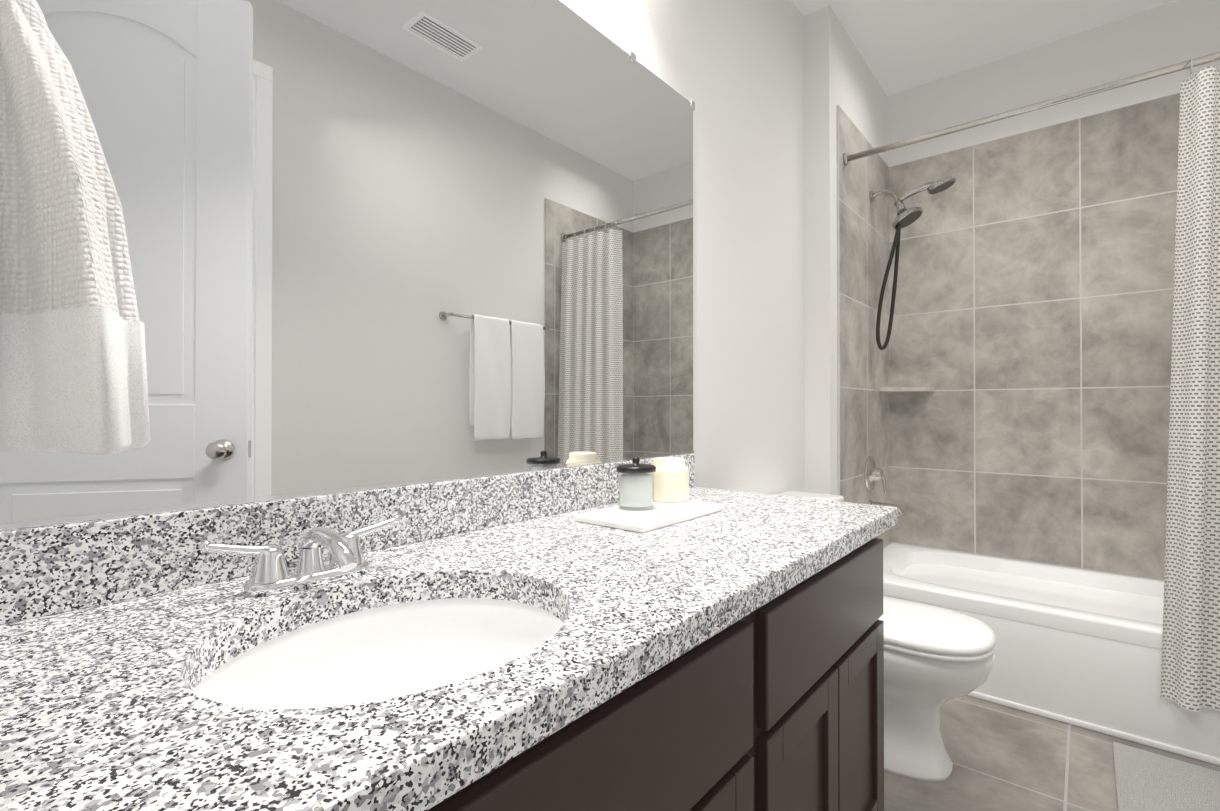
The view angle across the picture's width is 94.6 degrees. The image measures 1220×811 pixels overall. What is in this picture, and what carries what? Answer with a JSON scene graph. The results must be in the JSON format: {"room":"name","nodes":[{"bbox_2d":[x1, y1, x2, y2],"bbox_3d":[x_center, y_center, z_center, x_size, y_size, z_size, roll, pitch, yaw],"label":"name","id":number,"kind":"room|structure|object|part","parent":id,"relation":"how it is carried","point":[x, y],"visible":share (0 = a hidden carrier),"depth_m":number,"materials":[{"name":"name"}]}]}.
{"room":"bathroom","nodes":[
{"label":"bathroom","id":0,"kind":"room"},
{"bbox_2d":[0,454,694,621],"bbox_3d":[-0.252,0.193,1.118,0.020,0.100,1.553,0,-1,40],"label":"backsplash","id":1,"kind":"structure","parent":0,"relation":"attached to","point":[48,569],"depth_m":0.78,"materials":[{"name":"grey stone"}]},
{"bbox_2d":[0,0,804,530],"bbox_3d":[0.290,-0.292,1.867,0.131,2.800,3.695,0,-1,40],"label":"wall","id":2,"kind":"structure","parent":0,"point":[374,244],"depth_m":1.05,"materials":[{"name":"white mirror"}]},
{"bbox_2d":[803,5,886,494],"bbox_3d":[1.175,-0.286,2.745,0.110,2.800,0.911,0,-1,40],"label":"wall","id":3,"kind":"structure","parent":0,"point":[837,70],"depth_m":2.41,"materials":[{"name":"white paint"}]},
{"bbox_2d":[837,105,889,547],"bbox_3d":[1.247,-0.271,2.736,0.010,2.050,0.812,0,-1,40],"label":"wall tile","id":4,"kind":"structure","parent":3,"relation":"attached to","point":[863,401],"depth_m":2.66,"materials":[{"name":"grey tile"}]},
{"bbox_2d":[865,176,955,515],"bbox_3d":[1.419,-0.269,2.649,0.364,1.595,0.197,0,-1,40],"label":"shower fixture","id":5,"kind":"object","parent":4,"relation":"attached to","point":[905,217],"visible":0.92,"depth_m":2.71,"materials":[{"name":"silver metal"}]},
{"bbox_2d":[792,0,1177,96],"bbox_3d":[1.232,-1.747,1.082,2.955,0.100,3.995,0,-1,40],"label":"ceiling","id":6,"kind":"structure","parent":0,"point":[902,45],"depth_m":2.51,"materials":[{"name":"white paint"}]},
{"bbox_2d":[884,695,1219,810],"bbox_3d":[0.965,1.155,1.288,2.255,0.100,3.995,0,-1,40],"label":"floor","id":7,"kind":"structure","parent":0,"point":[1004,758],"depth_m":1.73,"materials":[{"name":"grey tile"}]},
{"bbox_2d":[444,538,883,810],"bbox_3d":[-0.047,0.692,0.942,0.554,0.819,1.553,0,-1,40],"label":"bathroom vanity","id":8,"kind":"object","parent":7,"relation":"on","point":[784,711],"depth_m":0.86,"materials":[{"name":"brown wood"}]},
{"bbox_2d":[0,486,897,810],"bbox_3d":[-0.033,0.262,0.943,0.580,0.041,1.568,0,-1,40],"label":"countertop","id":9,"kind":"structure","parent":8,"relation":"on","point":[86,723],"depth_m":0.54,"materials":[{"name":"white stone"}]},
{"bbox_2d":[199,514,399,596],"bbox_3d":[-0.376,0.201,0.744,0.148,0.078,0.249,0,-1,40],"label":"faucet","id":10,"kind":"object","parent":9,"relation":"on","point":[270,573],"visible":1,"depth_m":0.73,"materials":[{"name":"silver metal"}]},
{"bbox_2d":[140,570,615,781],"bbox_3d":[-0.232,0.352,0.631,0.424,0.168,0.482,0,-1,40],"label":"sink","id":11,"kind":"object","parent":9,"relation":"in","point":[267,693],"depth_m":0.73,"materials":[{"name":"white ceramic"}]},
{"bbox_2d":[574,500,723,532],"bbox_3d":[0.096,0.237,1.245,0.180,0.014,0.320,0,-1,40],"label":"tray","id":12,"kind":"object","parent":9,"relation":"on","point":[656,515],"visible":0.83,"depth_m":1.18,"materials":[{"name":"white ceramic"}]},
{"bbox_2d":[616,457,655,510],"bbox_3d":[0.058,0.172,1.259,0.088,0.114,0.088,0,-1,40],"label":"jar","id":13,"kind":"object","parent":12,"relation":"on","point":[635,486],"visible":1,"depth_m":1.23,"materials":[{"name":"clear glass"}]},
{"bbox_2d":[649,457,688,502],"bbox_3d":[0.144,0.179,1.373,0.096,0.101,0.096,0,-1,40],"label":"candle","id":14,"kind":"object","parent":12,"relation":"on","point":[671,481],"visible":0.83,"depth_m":1.33,"materials":[{"name":"beige wax"}]},
{"bbox_2d":[776,491,995,781],"bbox_3d":[0.840,0.724,1.857,0.717,0.768,0.494,0,-1,40],"label":"toilet","id":15,"kind":"object","parent":7,"relation":"on","point":[936,658],"visible":0.44,"depth_m":1.67,"materials":[{"name":"white ceramic"}]},
{"bbox_3d":[0.650,0.529,2.019,0.220,0.376,0.494,0,-1,40],"label":"tank","id":16,"kind":"part","parent":15,"relation":"part of","materials":[{"name":"white ceramic"}]},
{"bbox_3d":[0.929,0.689,1.782,0.484,0.052,0.380,0,-1,40],"label":"seat","id":17,"kind":"part","parent":15,"relation":"part of","materials":[{"name":"white plastic"}]},
{"bbox_2d":[883,543,1219,765],"bbox_3d":[1.846,0.921,2.249,1.521,0.380,0.767,0,-1,40],"label":"bathtub","id":18,"kind":"object","parent":7,"relation":"on","point":[1079,648],"visible":0.67,"depth_m":2.03,"materials":[{"name":"white ceramic"}]},
{"bbox_2d":[1112,742,1219,810],"bbox_3d":[1.717,1.098,1.455,0.610,0.014,0.480,0,-1,40],"label":"rug","id":19,"kind":"object","parent":7,"relation":"on","point":[1147,780],"visible":0.96,"depth_m":1.62,"materials":[{"name":"white fabric"}]},
{"bbox_2d":[887,0,1219,166],"bbox_3d":[2.155,-0.287,2.592,1.805,2.800,0.120,0,-1,40],"label":"wall","id":20,"kind":"structure","parent":0,"point":[1172,33],"depth_m":2.59,"materials":[{"name":"white paint"}]},
{"bbox_2d":[879,387,933,391],"bbox_3d":[1.525,-0.083,2.893,0.210,0.020,0.210,0,-1,40],"label":"corner shelf","id":21,"kind":"object","parent":20,"relation":"attached to","point":[905,389],"visible":0.98,"depth_m":2.85,"materials":[{"name":"stone"}]},
{"bbox_2d":[889,92,1179,580],"bbox_3d":[2.098,-0.272,2.555,1.544,2.050,0.010,0,-1,40],"label":"wall tile","id":22,"kind":"structure","parent":20,"relation":"attached to","point":[1030,341],"depth_m":2.62,"materials":[{"name":"grey tile"}]},
{"bbox_3d":[-0.112,-0.305,-0.094,1.805,2.800,0.120,0,-1,40],"label":"wall","id":23,"kind":"structure","parent":0,"visible":0},
{"bbox_2d":[0,0,149,454],"bbox_3d":[-0.466,-0.224,0.405,0.308,0.511,0.185,0,-1,40],"label":"towel","id":24,"kind":"object","parent":23,"relation":"attached to","point":[73,373],"visible":1,"depth_m":0.38,"materials":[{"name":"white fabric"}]},
{"bbox_3d":[1.933,-0.297,1.069,0.120,2.800,2.495,0,-1,40],"label":"wall","id":25,"kind":"structure","parent":0,"visible":0},
{"bbox_3d":[2.394,-0.278,1.716,0.010,2.050,0.890,0,-1,40],"label":"wall tile","id":26,"kind":"structure","parent":25,"relation":"attached to","visible":0},
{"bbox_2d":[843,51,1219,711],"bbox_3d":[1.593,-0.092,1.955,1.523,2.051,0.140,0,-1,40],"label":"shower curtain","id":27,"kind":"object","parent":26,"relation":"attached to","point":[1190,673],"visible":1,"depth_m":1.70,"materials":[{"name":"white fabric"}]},
{"bbox_3d":[1.621,-1.091,1.995,1.523,0.054,0.054,0,-1,40],"label":"rod","id":28,"kind":"part","parent":27,"relation":"part of","materials":[{"name":"silver metal"}]}
]}

